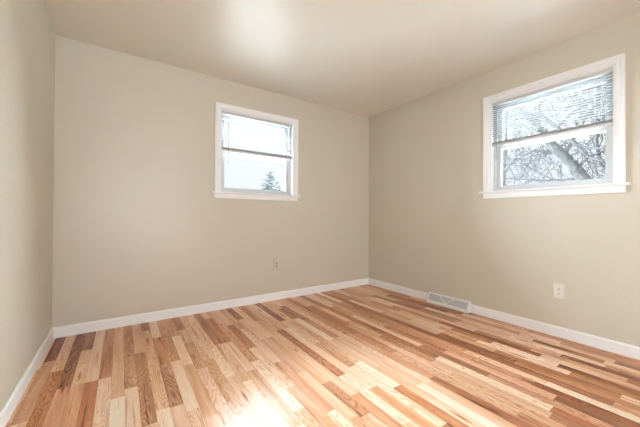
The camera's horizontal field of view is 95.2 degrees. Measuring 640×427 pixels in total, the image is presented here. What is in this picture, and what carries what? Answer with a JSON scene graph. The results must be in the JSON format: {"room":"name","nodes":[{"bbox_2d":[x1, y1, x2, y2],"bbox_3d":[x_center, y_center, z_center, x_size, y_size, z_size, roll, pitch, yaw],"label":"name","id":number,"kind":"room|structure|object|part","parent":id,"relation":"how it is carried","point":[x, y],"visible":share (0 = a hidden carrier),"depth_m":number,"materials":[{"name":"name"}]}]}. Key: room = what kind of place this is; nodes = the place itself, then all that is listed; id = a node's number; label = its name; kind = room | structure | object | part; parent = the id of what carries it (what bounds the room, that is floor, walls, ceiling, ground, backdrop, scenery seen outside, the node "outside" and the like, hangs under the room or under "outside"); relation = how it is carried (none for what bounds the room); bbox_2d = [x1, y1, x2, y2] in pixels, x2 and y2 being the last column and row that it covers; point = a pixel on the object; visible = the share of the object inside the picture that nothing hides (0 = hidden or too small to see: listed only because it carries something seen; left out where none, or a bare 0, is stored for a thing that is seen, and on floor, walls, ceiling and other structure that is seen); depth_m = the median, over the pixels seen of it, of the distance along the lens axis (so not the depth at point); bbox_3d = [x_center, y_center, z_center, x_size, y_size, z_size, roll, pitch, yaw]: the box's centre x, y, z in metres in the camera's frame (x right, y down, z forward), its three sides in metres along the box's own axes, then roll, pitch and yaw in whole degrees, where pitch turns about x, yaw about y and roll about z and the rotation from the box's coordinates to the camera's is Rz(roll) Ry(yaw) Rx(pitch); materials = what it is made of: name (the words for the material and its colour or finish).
{"room":"empty bedroom","nodes":[
{"label":"empty bedroom","id":0,"kind":"room"},
{"bbox_2d":[0,0,54,410],"bbox_3d":[-0.602,-0.232,-0.049,0.150,2.640,5.694,1,-1,-34],"label":"wall","id":1,"kind":"structure","parent":0,"point":[27,35],"depth_m":1.65,"materials":[{"name":"beige paint"}]},
{"bbox_2d":[0,328,53,426],"bbox_3d":[-0.579,0.946,0.044,0.013,0.086,5.531,1,-1,-34],"label":"baseboard","id":2,"kind":"structure","parent":1,"relation":"attached to","point":[14,398],"depth_m":1.62,"materials":[{"name":"white paint"}]},
{"bbox_2d":[52,35,368,327],"bbox_3d":[-0.755,-0.205,3.380,3.753,2.640,0.150,1,-1,-34],"label":"wall","id":3,"kind":"structure","parent":0,"point":[139,227],"depth_m":2.83,"materials":[{"name":"beige paint"}]},
{"bbox_2d":[53,278,368,338],"bbox_3d":[-0.715,0.971,3.303,3.453,0.086,0.013,1,-1,-34],"label":"baseboard","id":4,"kind":"structure","parent":3,"relation":"attached to","point":[80,328],"depth_m":2.90,"materials":[{"name":"white paint"}]},
{"bbox_2d":[211,102,300,200],"bbox_3d":[-0.721,-0.658,3.377,1.054,1.005,0.187,1,-1,-34],"label":"window","id":5,"kind":"structure","parent":3,"relation":"in","point":[290,193],"depth_m":3.34,"materials":[{"name":"white paint"}]},
{"bbox_3d":[-0.758,-0.860,3.437,0.830,0.430,0.030,1,-1,-34],"label":"sash","id":6,"kind":"part","parent":5,"relation":"part of","materials":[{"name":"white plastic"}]},
{"bbox_3d":[-0.741,-0.460,3.406,0.830,0.441,0.030,1,-1,-34],"label":"sash","id":7,"kind":"part","parent":5,"relation":"part of","materials":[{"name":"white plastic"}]},
{"bbox_3d":[-0.745,-0.665,3.416,0.884,0.880,0.095,1,-1,-34],"label":"frame","id":8,"kind":"part","parent":5,"relation":"part of","materials":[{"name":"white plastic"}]},
{"bbox_2d":[221,110,291,162],"bbox_3d":[-0.699,-0.815,3.350,0.854,0.556,0.040,1,-1,-34],"label":"window blind","id":9,"kind":"object","parent":5,"relation":"attached to","point":[259,120],"visible":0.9,"depth_m":3.33,"materials":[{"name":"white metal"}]},
{"bbox_3d":[-0.703,-0.675,3.353,0.854,0.021,0.026,1,-1,-34],"label":"rail","id":10,"kind":"part","parent":9,"relation":"part of","materials":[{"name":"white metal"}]},
{"bbox_2d":[274,260,278,269],"bbox_3d":[-0.512,0.604,3.446,0.072,0.116,0.009,1,-1,-34],"label":"cable jack plate","id":11,"kind":"object","parent":3,"relation":"attached to","point":[276,262],"visible":1,"depth_m":3.44,"materials":[{"name":"beige plastic"}]},
{"bbox_2d":[5,284,639,426],"bbox_3d":[0.840,1.004,1.017,3.453,0.001,5.544,1,-1,-34],"label":"floor","id":12,"kind":"structure","parent":0,"point":[367,355],"depth_m":1.84,"materials":[{"name":"laminate"}]},
{"bbox_2d":[43,0,639,116],"bbox_3d":[0.852,-1.486,1.036,3.453,0.100,5.544,1,-1,-34],"label":"ceiling","id":13,"kind":"structure","parent":0,"point":[367,58],"depth_m":2.35,"materials":[{"name":"white paint"}]},
{"bbox_2d":[368,11,639,346],"bbox_3d":[2.378,-0.201,1.977,0.150,2.640,5.694,1,-1,-34],"label":"wall","id":14,"kind":"structure","parent":0,"point":[431,228],"depth_m":2.80,"materials":[{"name":"beige paint"}]},
{"bbox_2d":[426,292,470,313],"bbox_3d":[1.398,0.969,3.205,0.070,0.110,0.486,1,-1,-34],"label":"floor vent","id":15,"kind":"object","parent":14,"relation":"attached to","point":[460,305],"visible":1,"depth_m":3.17,"materials":[{"name":"white metal"}]},
{"bbox_2d":[368,278,639,359],"bbox_3d":[2.266,0.976,1.979,0.013,0.086,5.531,1,-1,-34],"label":"baseboard","id":16,"kind":"structure","parent":14,"relation":"attached to","point":[624,349],"depth_m":2.49,"materials":[{"name":"white paint"}]},
{"bbox_2d":[479,53,631,198],"bbox_3d":[1.966,-0.651,2.548,0.187,1.005,1.054,1,-1,-34],"label":"window","id":17,"kind":"structure","parent":14,"relation":"in","point":[614,181],"depth_m":2.39,"materials":[{"name":"white paint"}]},
{"bbox_2d":[492,67,612,158],"bbox_3d":[1.938,-0.809,2.527,0.040,0.556,0.854,1,-1,-34],"label":"window blind","id":18,"kind":"object","parent":17,"relation":"attached to","point":[594,76],"visible":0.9,"depth_m":2.45,"materials":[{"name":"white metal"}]},
{"bbox_3d":[1.942,-0.668,2.530,0.026,0.021,0.854,1,-1,-34],"label":"rail","id":19,"kind":"part","parent":18,"relation":"part of","materials":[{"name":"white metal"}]},
{"bbox_3d":[2.127,-0.860,2.260,0.029,0.397,0.008,1,-1,-34],"label":"ladder cord","id":20,"kind":"part","parent":18,"relation":"part of","materials":[{"name":"grey plastic"}]},
{"bbox_3d":[2.135,-0.848,2.217,0.003,0.425,0.004,0,-1,29],"label":"lift cord","id":21,"kind":"part","parent":18,"relation":"part of","materials":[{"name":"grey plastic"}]},
{"bbox_3d":[2.005,-0.658,2.572,0.095,0.880,0.884,1,-1,-34],"label":"frame","id":22,"kind":"part","parent":17,"relation":"part of","materials":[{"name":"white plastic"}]},
{"bbox_3d":[1.996,-0.453,2.565,0.030,0.441,0.830,1,-1,-34],"label":"sash","id":23,"kind":"part","parent":17,"relation":"part of","materials":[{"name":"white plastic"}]},
{"bbox_3d":[2.026,-0.853,2.587,0.030,0.430,0.830,1,-1,-34],"label":"sash","id":24,"kind":"part","parent":17,"relation":"part of","materials":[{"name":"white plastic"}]},
{"bbox_2d":[553,283,564,299],"bbox_3d":[1.975,0.641,2.416,0.009,0.122,0.076,1,-1,-34],"label":"wall outlet","id":25,"kind":"object","parent":14,"relation":"attached to","point":[558,289],"visible":1,"depth_m":2.41,"materials":[{"name":"white plastic"}]},
{"label":"outside","id":26,"kind":"structure","parent":0,"visible":0},
{"bbox_3d":[-0.551,1.980,17.758,140.000,0.200,150.000,1,-1,-34],"label":"ground","id":27,"kind":"structure","parent":26,"visible":0},
{"bbox_2d":[259,169,284,190],"bbox_3d":[-3.979,-0.904,24.798,5.679,5.844,5.835,1,-1,-34],"label":"conifer","id":28,"kind":"object","parent":27,"relation":"on","point":[268,187],"visible":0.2,"depth_m":24.75,"materials":[{"name":"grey plant"}]},
{"bbox_2d":[502,103,603,184],"bbox_3d":[7.636,-1.455,12.327,4.542,6.874,5.210,0,0,1],"label":"bare tree","id":29,"kind":"object","parent":27,"relation":"on","point":[529,133],"visible":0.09,"depth_m":11.43,"materials":[{"name":"grey plant"}]},
{"bbox_2d":[502,82,605,185],"bbox_3d":[5.341,-1.539,6.351,4.973,7.220,2.732,0,-1,45],"label":"bare tree","id":30,"kind":"object","parent":27,"relation":"on","point":[576,169],"visible":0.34,"depth_m":6.31,"materials":[{"name":"grey plant"}]}
]}

